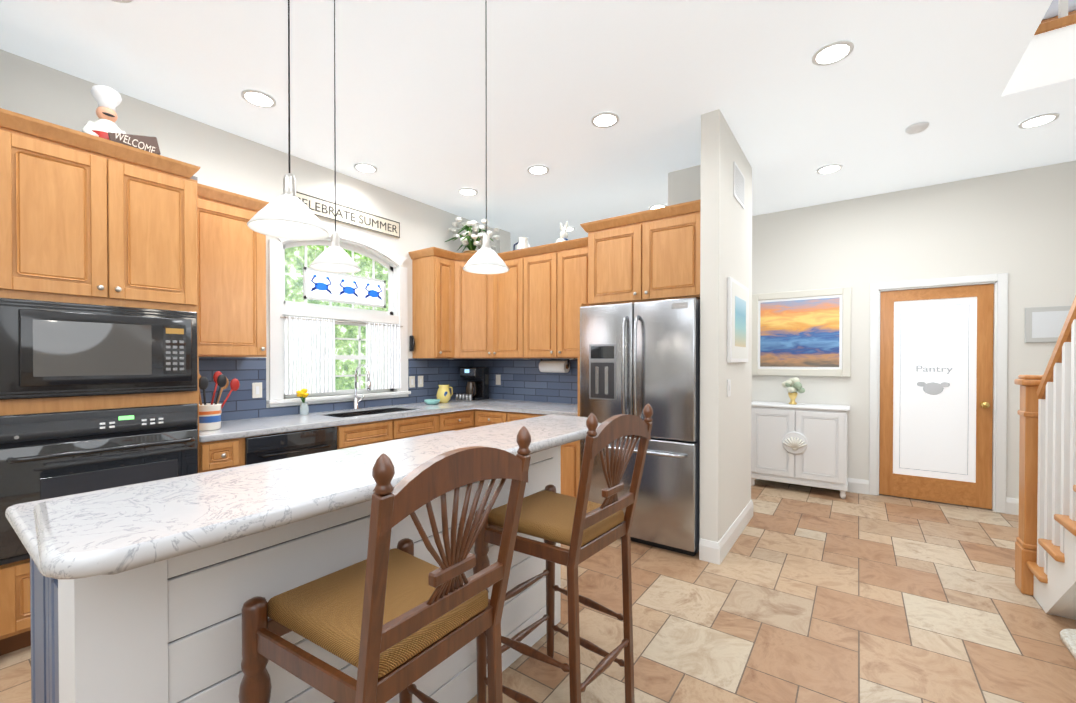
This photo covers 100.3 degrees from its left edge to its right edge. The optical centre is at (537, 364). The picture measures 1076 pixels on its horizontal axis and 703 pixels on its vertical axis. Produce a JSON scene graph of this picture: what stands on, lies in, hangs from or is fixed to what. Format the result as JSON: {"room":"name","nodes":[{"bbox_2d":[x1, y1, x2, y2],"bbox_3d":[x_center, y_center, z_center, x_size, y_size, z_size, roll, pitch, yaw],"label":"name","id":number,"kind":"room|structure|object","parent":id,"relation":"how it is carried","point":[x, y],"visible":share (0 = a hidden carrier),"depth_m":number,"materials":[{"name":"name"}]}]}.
{"room":"kitchen","nodes":[
{"label":"kitchen","id":0,"kind":"room"},
{"bbox_2d":[0,49,471,420],"bbox_3d":[-2.563,-0.184,2.942,0.150,3.000,7.230,0,1,36],"label":"wall","id":1,"kind":"structure","parent":0,"point":[227,161],"depth_m":3.28,"materials":[{"name":"white paint"}]},
{"bbox_2d":[198,183,269,356],"bbox_3d":[-2.150,-0.593,3.058,0.380,1.075,0.537,0,1,36],"label":"upper cabinet","id":2,"kind":"object","parent":1,"relation":"attached to","point":[231,283],"visible":0.69,"depth_m":2.96,"materials":[{"name":"brown wood"}]},
{"bbox_2d":[199,357,474,420],"bbox_3d":[-1.611,0.167,4.140,0.010,0.457,2.916,0,1,36],"label":"backsplash","id":3,"kind":"structure","parent":1,"relation":"attached to","point":[240,404],"depth_m":3.47,"materials":[{"name":"tile"}]},
{"bbox_2d":[252,382,261,397],"bbox_3d":[-2.127,0.192,3.402,0.008,0.116,0.070,0,1,36],"label":"electrical outlet plate","id":4,"kind":"object","parent":3,"relation":"attached to","point":[256,390],"depth_m":3.40,"materials":[{"name":"white plastic"}]},
{"bbox_2d":[409,376,414,387],"bbox_3d":[-1.285,0.172,4.582,0.008,0.116,0.070,0,1,36],"label":"electrical outlet plate","id":5,"kind":"object","parent":3,"relation":"attached to","point":[411,378],"depth_m":4.57,"materials":[{"name":"white plastic"}]},
{"bbox_2d":[418,376,422,386],"bbox_3d":[-1.221,0.171,4.671,0.008,0.116,0.070,0,1,36],"label":"electrical outlet plate","id":6,"kind":"object","parent":3,"relation":"attached to","point":[420,378],"depth_m":4.67,"materials":[{"name":"white plastic"}]},
{"bbox_2d":[266,226,410,406],"bbox_3d":[-1.729,-0.441,4.022,0.150,1.525,1.340,0,1,36],"label":"window","id":7,"kind":"structure","parent":1,"relation":"in","point":[390,260],"depth_m":4.00,"materials":[{"name":"white wood"}]},
{"bbox_2d":[280,316,402,394],"bbox_3d":[-1.680,-0.081,3.990,0.055,0.625,1.160,0,1,36],"label":"curtains","id":8,"kind":"object","parent":7,"relation":"hanging from","point":[309,354],"visible":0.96,"depth_m":3.79,"materials":[{"name":"white fabric"}]},
{"bbox_2d":[303,253,385,307],"bbox_3d":[-1.684,-0.753,3.974,0.017,0.420,0.780,0,1,36],"label":"panel","id":9,"kind":"object","parent":7,"relation":"hanging from","point":[340,288],"visible":0.98,"depth_m":3.94,"materials":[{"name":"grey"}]},
{"bbox_2d":[296,191,399,238],"bbox_3d":[-1.687,-1.328,4.009,0.020,0.160,1.080,0,1,36],"label":"sign","id":10,"kind":"object","parent":1,"relation":"attached to","point":[348,221],"visible":0.54,"depth_m":4.01,"materials":[{"name":"beige"}]},
{"bbox_2d":[298,197,396,232],"bbox_3d":[-1.676,-1.327,4.008,0.002,0.074,1.010,0,1,36],"label":"lettering","id":11,"kind":"object","parent":10,"relation":"attached to","point":[332,210],"visible":0.92,"depth_m":3.98,"materials":[{"name":"grey"}]},
{"bbox_2d":[412,247,451,359],"bbox_3d":[-1.043,-0.606,4.606,0.383,1.074,0.298,0,1,36],"label":"upper cabinet","id":12,"kind":"object","parent":1,"relation":"attached to","point":[431,268],"depth_m":4.49,"materials":[{"name":"brown wood"}]},
{"bbox_2d":[410,336,414,350],"bbox_3d":[-1.272,-0.218,4.559,0.070,0.160,0.037,0,1,36],"label":"phone","id":13,"kind":"object","parent":12,"relation":"attached to","point":[412,343],"visible":1,"depth_m":4.55,"materials":[{"name":"black plastic"}]},
{"bbox_2d":[0,479,1075,702],"bbox_3d":[-0.722,1.350,2.403,7.850,0.060,8.470,0,1,36],"label":"floor","id":14,"kind":"structure","parent":0,"point":[803,594],"depth_m":2.34,"materials":[{"name":"brown tile"}]},
{"bbox_2d":[0,108,199,655],"bbox_3d":[-2.413,0.097,2.445,0.670,2.445,0.770,0,1,36],"label":"tall cabinet","id":15,"kind":"object","parent":14,"relation":"on","point":[85,218],"visible":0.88,"depth_m":2.20,"materials":[{"name":"brown wood"}]},
{"bbox_2d":[0,298,197,399],"bbox_3d":[-2.160,-0.073,2.263,0.052,0.450,0.740,0,1,36],"label":"microwave","id":16,"kind":"object","parent":15,"relation":"in","point":[49,349],"visible":1,"depth_m":2.20,"materials":[{"name":"black metal"}]},
{"bbox_2d":[0,403,197,565],"bbox_3d":[-2.138,0.552,2.252,0.107,0.660,0.740,0,1,36],"label":"built-in oven","id":17,"kind":"object","parent":15,"relation":"in","point":[47,455],"visible":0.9,"depth_m":2.18,"materials":[{"name":"black metal"}]},
{"bbox_2d":[82,85,160,154],"bbox_3d":[-2.282,-1.291,2.452,0.217,0.418,0.299,0,1,36],"label":"chef figurine","id":18,"kind":"object","parent":15,"relation":"on","point":[109,101],"visible":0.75,"depth_m":2.40,"materials":[{"name":"white ceramic"}]},
{"bbox_2d":[116,133,154,152],"bbox_3d":[-2.169,-1.196,2.417,0.165,0.041,0.002,16,-11,-43],"label":"sign","id":19,"kind":"object","parent":18,"relation":"attached to","point":[133,141],"visible":0.92,"depth_m":2.42,"materials":[{"name":"beige paint"}]},
{"bbox_2d":[199,438,242,472],"bbox_3d":[-2.143,0.881,2.857,0.641,0.870,0.190,0,1,36],"label":"base cabinet","id":20,"kind":"object","parent":14,"relation":"on","point":[220,454],"depth_m":2.67,"materials":[{"name":"brown wood"}]},
{"bbox_2d":[12,433,560,702],"bbox_3d":[-0.734,0.825,1.836,0.849,1.000,1.759,0,1,36],"label":"kitchen island","id":21,"kind":"object","parent":14,"relation":"on","point":[144,592],"depth_m":1.10,"materials":[{"name":"white wood"}]},
{"bbox_2d":[5,414,600,597],"bbox_3d":[-0.322,0.307,1.615,0.465,0.040,2.016,0,1,36],"label":"island countertop","id":22,"kind":"structure","parent":21,"relation":"on","point":[70,541],"depth_m":0.99,"materials":[{"name":"white stone"}]},
{"bbox_2d":[243,424,350,465],"bbox_3d":[-1.897,0.879,3.201,0.641,0.870,0.769,0,1,36],"label":"base cabinet","id":23,"kind":"object","parent":14,"relation":"on","point":[343,431],"depth_m":3.30,"materials":[{"name":"brown wood"}]},
{"bbox_2d":[245,427,336,464],"bbox_3d":[-1.621,0.828,3.016,0.064,0.755,0.600,0,1,36],"label":"dishwasher","id":24,"kind":"object","parent":23,"relation":"in","point":[264,448],"visible":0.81,"depth_m":2.98,"materials":[{"name":"black metal"}]},
{"bbox_2d":[351,418,402,446],"bbox_3d":[-1.553,0.874,3.683,0.641,0.870,0.535,0,1,36],"label":"base cabinet","id":25,"kind":"object","parent":14,"relation":"on","point":[366,433],"depth_m":3.53,"materials":[{"name":"brown wood"}]},
{"bbox_2d":[238,426,530,702],"bbox_3d":[-0.351,0.742,1.095,0.526,1.180,0.496,0,1,36],"label":"bar stool","id":26,"kind":"object","parent":14,"relation":"on","point":[387,622],"visible":1,"depth_m":0.98,"materials":[{"name":"brown wood"}]},
{"bbox_2d":[403,412,446,437],"bbox_3d":[-1.293,0.871,4.047,0.641,0.870,0.630,0,1,36],"label":"base cabinet","id":27,"kind":"object","parent":14,"relation":"on","point":[414,426],"depth_m":3.86,"materials":[{"name":"brown wood"}]},
{"bbox_2d":[431,409,474,433],"bbox_3d":[-1.016,0.868,4.386,0.698,0.870,0.554,0,1,36],"label":"base cabinet","id":28,"kind":"object","parent":14,"relation":"on","point":[465,419],"depth_m":4.20,"materials":[{"name":"brown wood"}]},
{"bbox_2d":[475,409,510,426],"bbox_3d":[-0.269,0.867,4.538,0.479,0.870,0.719,0,1,36],"label":"base cabinet","id":29,"kind":"object","parent":14,"relation":"on","point":[482,417],"depth_m":4.32,"materials":[{"name":"brown wood"}]},
{"bbox_2d":[199,399,498,441],"bbox_3d":[-1.335,0.417,3.939,0.673,0.039,2.905,0,1,36],"label":"countertop","id":30,"kind":"structure","parent":29,"relation":"on","point":[234,429],"depth_m":3.31,"materials":[{"name":"stone"}]},
{"bbox_2d":[199,371,239,430],"bbox_3d":[-2.043,0.222,2.854,0.156,0.366,0.242,0,1,36],"label":"utensil crock","id":31,"kind":"object","parent":30,"relation":"on","point":[210,417],"visible":0.81,"depth_m":2.80,"materials":[{"name":"white ceramic"}]},
{"bbox_2d":[296,389,308,414],"bbox_3d":[-1.874,0.294,3.575,0.069,0.212,0.094,0,1,36],"label":"flower vase","id":32,"kind":"object","parent":30,"relation":"on","point":[302,394],"visible":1,"depth_m":3.57,"materials":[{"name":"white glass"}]},
{"bbox_2d":[352,364,370,409],"bbox_3d":[-1.535,0.193,3.970,0.238,0.406,0.108,0,1,36],"label":"kitchen faucet","id":33,"kind":"object","parent":30,"relation":"on","point":[355,405],"visible":1,"depth_m":3.99,"materials":[{"name":"silver metal"}]},
{"bbox_2d":[325,407,416,417],"bbox_3d":[-1.425,0.521,3.862,0.394,0.223,0.794,0,1,36],"label":"sink","id":34,"kind":"object","parent":30,"relation":"in","point":[365,412],"depth_m":4.03,"materials":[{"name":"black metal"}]},
{"bbox_2d":[424,399,439,404],"bbox_3d":[-1.056,0.369,4.482,0.160,0.045,0.160,0,1,36],"label":"dish","id":35,"kind":"object","parent":30,"relation":"on","point":[431,401],"visible":1,"depth_m":4.43,"materials":[{"name":"teal ceramic"}]},
{"bbox_2d":[436,384,452,402],"bbox_3d":[-0.963,0.297,4.681,0.150,0.185,0.202,0,1,36],"label":"pitcher","id":36,"kind":"object","parent":30,"relation":"on","point":[443,394],"visible":1,"depth_m":4.61,"materials":[{"name":"yellow ceramic"}]},
{"bbox_2d":[455,393,471,400],"bbox_3d":[-0.815,0.353,4.924,0.238,0.070,0.040,0,1,36],"label":"spice rack","id":37,"kind":"object","parent":30,"relation":"on","point":[462,397],"visible":1,"depth_m":4.91,"materials":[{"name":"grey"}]},
{"bbox_2d":[460,367,488,399],"bbox_3d":[-0.719,0.207,5.056,0.240,0.360,0.232,0,1,36],"label":"coffee maker","id":38,"kind":"object","parent":30,"relation":"on","point":[477,386],"visible":0.9,"depth_m":5.00,"materials":[{"name":"black plastic"}]},
{"bbox_2d":[475,399,577,415],"bbox_3d":[0.080,0.414,4.310,1.200,0.039,0.656,0,1,36],"label":"countertop","id":39,"kind":"structure","parent":29,"relation":"on","point":[544,408],"depth_m":4.26,"materials":[{"name":"stone"}]},
{"bbox_2d":[511,412,534,420],"bbox_3d":[0.060,0.869,4.345,0.540,0.870,0.651,0,1,36],"label":"base cabinet","id":40,"kind":"object","parent":14,"relation":"on","point":[514,415],"depth_m":4.11,"materials":[{"name":"brown wood"}]},
{"bbox_2d":[535,414,577,497],"bbox_3d":[0.365,0.871,4.127,0.470,0.870,0.651,0,1,36],"label":"base cabinet","id":41,"kind":"object","parent":14,"relation":"on","point":[569,451],"depth_m":3.80,"materials":[{"name":"brown wood"}]},
{"bbox_2d":[473,404,652,702],"bbox_3d":[0.109,0.736,1.719,0.548,1.180,0.495,0,1,36],"label":"bar stool","id":42,"kind":"object","parent":14,"relation":"on","point":[582,527],"visible":0.85,"depth_m":1.61,"materials":[{"name":"brown wood"}]},
{"bbox_2d":[577,199,700,492],"bbox_3d":[0.911,0.072,3.652,1.005,2.475,0.778,0,1,36],"label":"tall cabinet","id":43,"kind":"object","parent":14,"relation":"on","point":[649,255],"visible":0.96,"depth_m":3.42,"materials":[{"name":"brown wood"}]},
{"bbox_2d":[580,297,699,555],"bbox_3d":[0.893,0.425,3.560,0.895,1.770,0.857,0,1,36],"label":"refrigerator","id":44,"kind":"object","parent":14,"relation":"on","point":[636,358],"visible":0.65,"depth_m":3.18,"materials":[{"name":"grey metal"}]},
{"bbox_2d":[751,401,849,498],"bbox_3d":[2.711,0.858,4.703,0.910,0.885,0.407,0,1,36],"label":"base cabinet","id":45,"kind":"object","parent":14,"relation":"on","point":[802,444],"visible":0.96,"depth_m":4.54,"materials":[{"name":"white paint"}]},
{"bbox_2d":[782,377,804,404],"bbox_3d":[2.692,0.272,4.735,0.220,0.285,0.182,0,1,36],"label":"flowers","id":46,"kind":"object","parent":45,"relation":"on","point":[794,385],"visible":1,"depth_m":4.70,"materials":[{"name":"white plant"}]},
{"bbox_2d":[1014,375,1075,619],"bbox_3d":[2.213,-0.237,0.767,1.182,3.144,3.908,0,1,36],"label":"staircase","id":47,"kind":"structure","parent":14,"relation":"on","point":[1052,591],"depth_m":2.56,"materials":[{"name":"brown wood"}]},
{"bbox_2d":[1036,296,1075,574],"bbox_3d":[1.716,-1.007,0.944,0.055,4.284,3.845,0,1,36],"label":"stair handrail","id":48,"kind":"object","parent":47,"relation":"attached to","point":[1056,392],"visible":0.88,"depth_m":2.30,"materials":[{"name":"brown wood"}]},
{"bbox_2d":[1060,629,1075,659],"bbox_3d":[2.649,1.311,1.410,1.090,0.034,1.270,0,1,36],"label":"sheepskin rug","id":49,"kind":"object","parent":14,"relation":"on","point":[1068,638],"visible":1,"depth_m":2.11,"materials":[{"name":"white fur"}]},
{"bbox_2d":[0,0,1075,250],"bbox_3d":[-0.765,-3.179,2.303,7.850,3.000,8.320,0,1,36],"label":"ceiling","id":50,"kind":"structure","parent":0,"point":[658,76],"depth_m":2.72,"materials":[{"name":"white paint"}]},
{"bbox_2d":[110,0,132,2],"bbox_3d":[-1.901,-1.669,1.972,0.184,0.010,0.184,0,1,36],"label":"recessed light","id":51,"kind":"object","parent":50,"relation":"in","point":[119,1],"depth_m":2.06,"materials":[{"name":"white"}]},
{"bbox_2d":[241,89,275,107],"bbox_3d":[-1.758,-1.676,2.828,0.184,0.010,0.184,0,1,36],"label":"recessed light","id":52,"kind":"object","parent":50,"relation":"in","point":[254,97],"depth_m":2.82,"materials":[{"name":"white glass"}]},
{"bbox_2d":[247,0,360,272],"label":"pendant lights","id":53,"kind":"object","parent":50,"relation":"hanging from","point":[288,213],"depth_m":1.28,"materials":[{"name":"white metal"}]},
{"bbox_2d":[354,163,376,172],"bbox_3d":[-1.475,-1.685,3.843,0.184,0.010,0.184,0,1,36],"label":"recessed light","id":54,"kind":"object","parent":50,"relation":"in","point":[361,167],"depth_m":3.84,"materials":[{"name":"white glass"}]},
{"bbox_2d":[458,188,477,195],"bbox_3d":[-0.684,-1.690,4.384,0.183,0.010,0.184,0,1,36],"label":"recessed light","id":55,"kind":"object","parent":50,"relation":"in","point":[463,191],"depth_m":4.38,"materials":[{"name":"white"}]},
{"bbox_2d":[463,0,508,273],"label":"pendant lights","id":56,"kind":"object","parent":50,"relation":"hanging from","point":[485,261],"depth_m":1.93,"materials":[{"name":"white metal"}]},
{"bbox_2d":[527,165,548,174],"bbox_3d":[0.002,-1.685,3.882,0.184,0.010,0.184,0,0,-9],"label":"recessed light","id":57,"kind":"object","parent":50,"relation":"in","point":[535,169],"depth_m":3.88,"materials":[{"name":"white glass"}]},
{"bbox_2d":[560,226,574,231],"bbox_3d":[0.365,-1.700,5.613,0.184,0.010,0.184,0,1,36],"label":"recessed light","id":58,"kind":"object","parent":50,"relation":"in","point":[569,228],"depth_m":5.62,"materials":[{"name":"white"}]},
{"bbox_2d":[591,112,618,127],"bbox_3d":[0.459,-1.679,3.076,0.183,0.010,0.184,0,1,36],"label":"recessed light","id":59,"kind":"object","parent":50,"relation":"in","point":[604,119],"depth_m":3.06,"materials":[{"name":"white"}]},
{"bbox_2d":[649,204,666,209],"bbox_3d":[1.292,-1.693,4.828,0.184,0.010,0.184,0,1,36],"label":"recessed light","id":60,"kind":"object","parent":50,"relation":"in","point":[657,205],"depth_m":4.78,"materials":[{"name":"white"}]},
{"bbox_2d":[816,164,842,173],"bbox_3d":[2.507,-1.685,3.863,0.183,0.010,0.184,0,1,36],"label":"recessed light","id":61,"kind":"object","parent":50,"relation":"in","point":[832,168],"depth_m":3.86,"materials":[{"name":"white"}]},
{"bbox_2d":[812,40,853,65],"bbox_3d":[1.581,-1.673,2.411,0.183,0.010,0.184,0,1,36],"label":"recessed light","id":62,"kind":"object","parent":50,"relation":"in","point":[832,53],"depth_m":2.40,"materials":[{"name":"white"}]},
{"bbox_2d":[905,122,928,133],"bbox_3d":[2.679,-1.669,3.175,0.130,0.032,0.130,0,1,36],"label":"smoke detector","id":63,"kind":"object","parent":50,"relation":"attached to","point":[916,128],"visible":1,"depth_m":3.15,"materials":[{"name":"white paint"}]},
{"bbox_2d":[1018,113,1058,128],"bbox_3d":[3.440,-1.679,3.087,0.184,0.010,0.184,0,1,36],"label":"recessed light","id":64,"kind":"object","parent":50,"relation":"in","point":[1039,120],"depth_m":3.07,"materials":[{"name":"white"}]},
{"bbox_2d":[1002,0,1075,95],"bbox_3d":[3.429,-2.352,2.487,1.222,1.338,0.120,0,1,36],"label":"loft railing","id":65,"kind":"object","parent":50,"relation":"on","point":[1048,57],"visible":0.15,"depth_m":2.69,"materials":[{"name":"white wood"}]},
{"bbox_2d":[475,154,755,507],"bbox_3d":[0.531,-0.198,4.592,2.970,3.000,0.370,0,1,36],"label":"wall","id":66,"kind":"structure","parent":0,"point":[681,183],"depth_m":3.83,"materials":[{"name":"white paint"}]},
{"bbox_2d":[452,253,495,356],"bbox_3d":[-0.656,-0.568,4.617,0.335,0.980,0.351,0,1,36],"label":"upper cabinet","id":67,"kind":"object","parent":66,"relation":"attached to","point":[473,294],"depth_m":4.64,"materials":[{"name":"brown wood"}]},
{"bbox_2d":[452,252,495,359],"bbox_3d":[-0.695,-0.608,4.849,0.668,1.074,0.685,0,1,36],"label":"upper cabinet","id":68,"kind":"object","parent":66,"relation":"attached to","point":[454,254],"depth_m":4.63,"materials":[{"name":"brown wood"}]},
{"bbox_2d":[445,217,499,253],"bbox_3d":[-0.703,-1.337,4.896,0.594,0.469,0.534,0,1,36],"label":"orchid arrangement","id":69,"kind":"object","parent":68,"relation":"on","point":[471,237],"visible":0.88,"depth_m":4.82,"materials":[{"name":"white plant"}]},
{"bbox_2d":[496,251,511,358],"bbox_3d":[-0.211,-0.607,4.688,0.493,1.074,0.386,0,1,36],"label":"upper cabinet","id":70,"kind":"object","parent":66,"relation":"attached to","point":[503,280],"depth_m":4.59,"materials":[{"name":"brown wood"}]},
{"bbox_2d":[475,359,577,403],"bbox_3d":[0.006,0.162,4.772,1.860,0.457,0.010,0,1,36],"label":"backsplash","id":71,"kind":"structure","parent":66,"relation":"attached to","point":[524,380],"depth_m":4.83,"materials":[{"name":"tile"}]},
{"bbox_2d":[496,375,500,384],"bbox_3d":[-0.451,0.167,5.087,0.070,0.116,0.005,0,1,36],"label":"electrical outlet plate","id":72,"kind":"object","parent":71,"relation":"attached to","point":[498,377],"depth_m":5.08,"materials":[{"name":"white plastic"}]},
{"bbox_2d":[512,237,587,358],"bbox_3d":[0.242,-0.604,4.365,0.860,1.074,0.386,0,1,36],"label":"upper cabinet","id":73,"kind":"object","parent":66,"relation":"attached to","point":[525,306],"depth_m":4.27,"materials":[{"name":"brown wood"}]},
{"bbox_2d":[513,237,529,249],"bbox_3d":[-0.174,-1.211,4.699,0.214,0.220,0.162,0,1,36],"label":"pitcher","id":74,"kind":"object","parent":73,"relation":"on","point":[522,243],"visible":0.4,"depth_m":4.64,"materials":[{"name":"white ceramic"}]},
{"bbox_2d":[539,359,569,372],"bbox_3d":[0.168,0.006,4.552,0.332,0.142,0.120,0,1,36],"label":"paper towel holder","id":75,"kind":"object","parent":73,"relation":"attached to","point":[555,366],"visible":0.98,"depth_m":4.50,"materials":[{"name":"white paper"}]},
{"bbox_2d":[555,221,568,242],"bbox_3d":[0.231,-1.250,4.410,0.154,0.304,0.117,0,1,36],"label":"rabbit figurine","id":76,"kind":"object","parent":73,"relation":"on","point":[563,234],"visible":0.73,"depth_m":4.37,"materials":[{"name":"white ceramic"}]},
{"bbox_2d":[696,109,743,541],"bbox_3d":[1.364,-0.187,3.306,0.120,3.000,0.755,0,1,36],"label":"wall","id":77,"kind":"structure","parent":0,"point":[722,216],"depth_m":3.02,"materials":[{"name":"white paint"}]},
{"bbox_2d":[727,379,730,396],"bbox_3d":[1.353,0.164,3.179,0.012,0.120,0.080,0,1,36],"label":"light switch","id":78,"kind":"object","parent":77,"relation":"attached to","point":[728,387],"visible":0.98,"depth_m":3.16,"materials":[{"name":"white paint"}]},
{"bbox_2d":[715,500,752,564],"bbox_3d":[1.526,1.242,3.430,0.016,0.140,1.157,0,1,36],"label":"baseboard","id":79,"kind":"structure","parent":77,"relation":"attached to","point":[724,545],"depth_m":3.27,"materials":[{"name":"white wood"}]},
{"bbox_2d":[727,277,748,362],"bbox_3d":[1.516,-0.318,3.390,0.028,0.600,0.620,0,1,36],"label":"print","id":80,"kind":"object","parent":77,"relation":"attached to","point":[737,317],"visible":0.98,"depth_m":3.29,"materials":[{"name":"white paper"}]},
{"bbox_2d":[733,161,744,208],"bbox_3d":[1.536,-1.363,3.423,0.011,0.250,0.350,0,1,36],"label":"air vent","id":81,"kind":"object","parent":77,"relation":"in","point":[738,186],"visible":0.98,"depth_m":3.39,"materials":[{"name":"white metal"}]},
{"bbox_2d":[756,160,1075,498],"bbox_3d":[1.689,-1.659,5.798,7.900,5.900,0.200,0,1,36],"label":"wall","id":82,"kind":"structure","parent":0,"point":[1018,227],"depth_m":4.25,"materials":[{"name":"white paint"}]},
{"bbox_2d":[752,287,850,376],"bbox_3d":[2.815,-0.341,4.857,0.940,0.920,0.040,0,1,36],"label":"painting","id":83,"kind":"object","parent":82,"relation":"attached to","point":[802,333],"visible":0.92,"depth_m":4.82,"materials":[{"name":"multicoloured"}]},
{"bbox_2d":[761,478,868,494],"bbox_3d":[2.723,1.229,4.952,1.495,0.140,0.016,0,1,36],"label":"baseboard","id":84,"kind":"structure","parent":82,"relation":"attached to","point":[861,486],"depth_m":4.57,"materials":[{"name":"white wood"}]},
{"bbox_2d":[879,284,993,508],"bbox_3d":[3.733,0.283,4.237,0.804,2.020,0.114,0,1,36],"label":"pantry door","id":85,"kind":"structure","parent":82,"relation":"in","point":[935,437],"depth_m":4.24,"materials":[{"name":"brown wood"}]},
{"bbox_2d":[916,366,951,373],"bbox_3d":[3.755,0.045,4.253,0.260,0.078,0.002,0,1,36],"label":"lettering","id":86,"kind":"object","parent":85,"relation":"attached to","point":[917,368],"visible":1,"depth_m":4.27,"materials":[{"name":"grey paint"}]},
{"bbox_2d":[869,273,1007,513],"bbox_3d":[3.766,0.247,4.283,0.970,2.115,0.158,0,1,36],"label":"door frame","id":87,"kind":"structure","parent":82,"relation":"attached to","point":[1000,347],"depth_m":4.01,"materials":[{"name":"white wood"}]},
{"bbox_2d":[1006,497,1018,514],"bbox_3d":[4.480,1.239,3.698,0.884,0.140,0.016,0,1,36],"label":"baseboard","id":88,"kind":"structure","parent":82,"relation":"attached to","point":[1012,504],"depth_m":3.92,"materials":[{"name":"white wood"}]},
{"bbox_2d":[1024,306,1070,342],"bbox_3d":[4.419,-0.341,3.721,0.530,0.300,0.027,0,1,36],"label":"framed picture","id":89,"kind":"object","parent":82,"relation":"attached to","point":[1044,324],"visible":0.74,"depth_m":3.80,"materials":[{"name":"grey"}]},
{"label":"outside","id":90,"kind":"structure","parent":0,"visible":0},
{"bbox_2d":[285,245,387,389],"bbox_3d":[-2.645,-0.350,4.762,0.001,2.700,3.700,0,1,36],"label":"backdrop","id":91,"kind":"structure","parent":90,"point":[321,249],"depth_m":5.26,"materials":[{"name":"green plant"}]}
]}

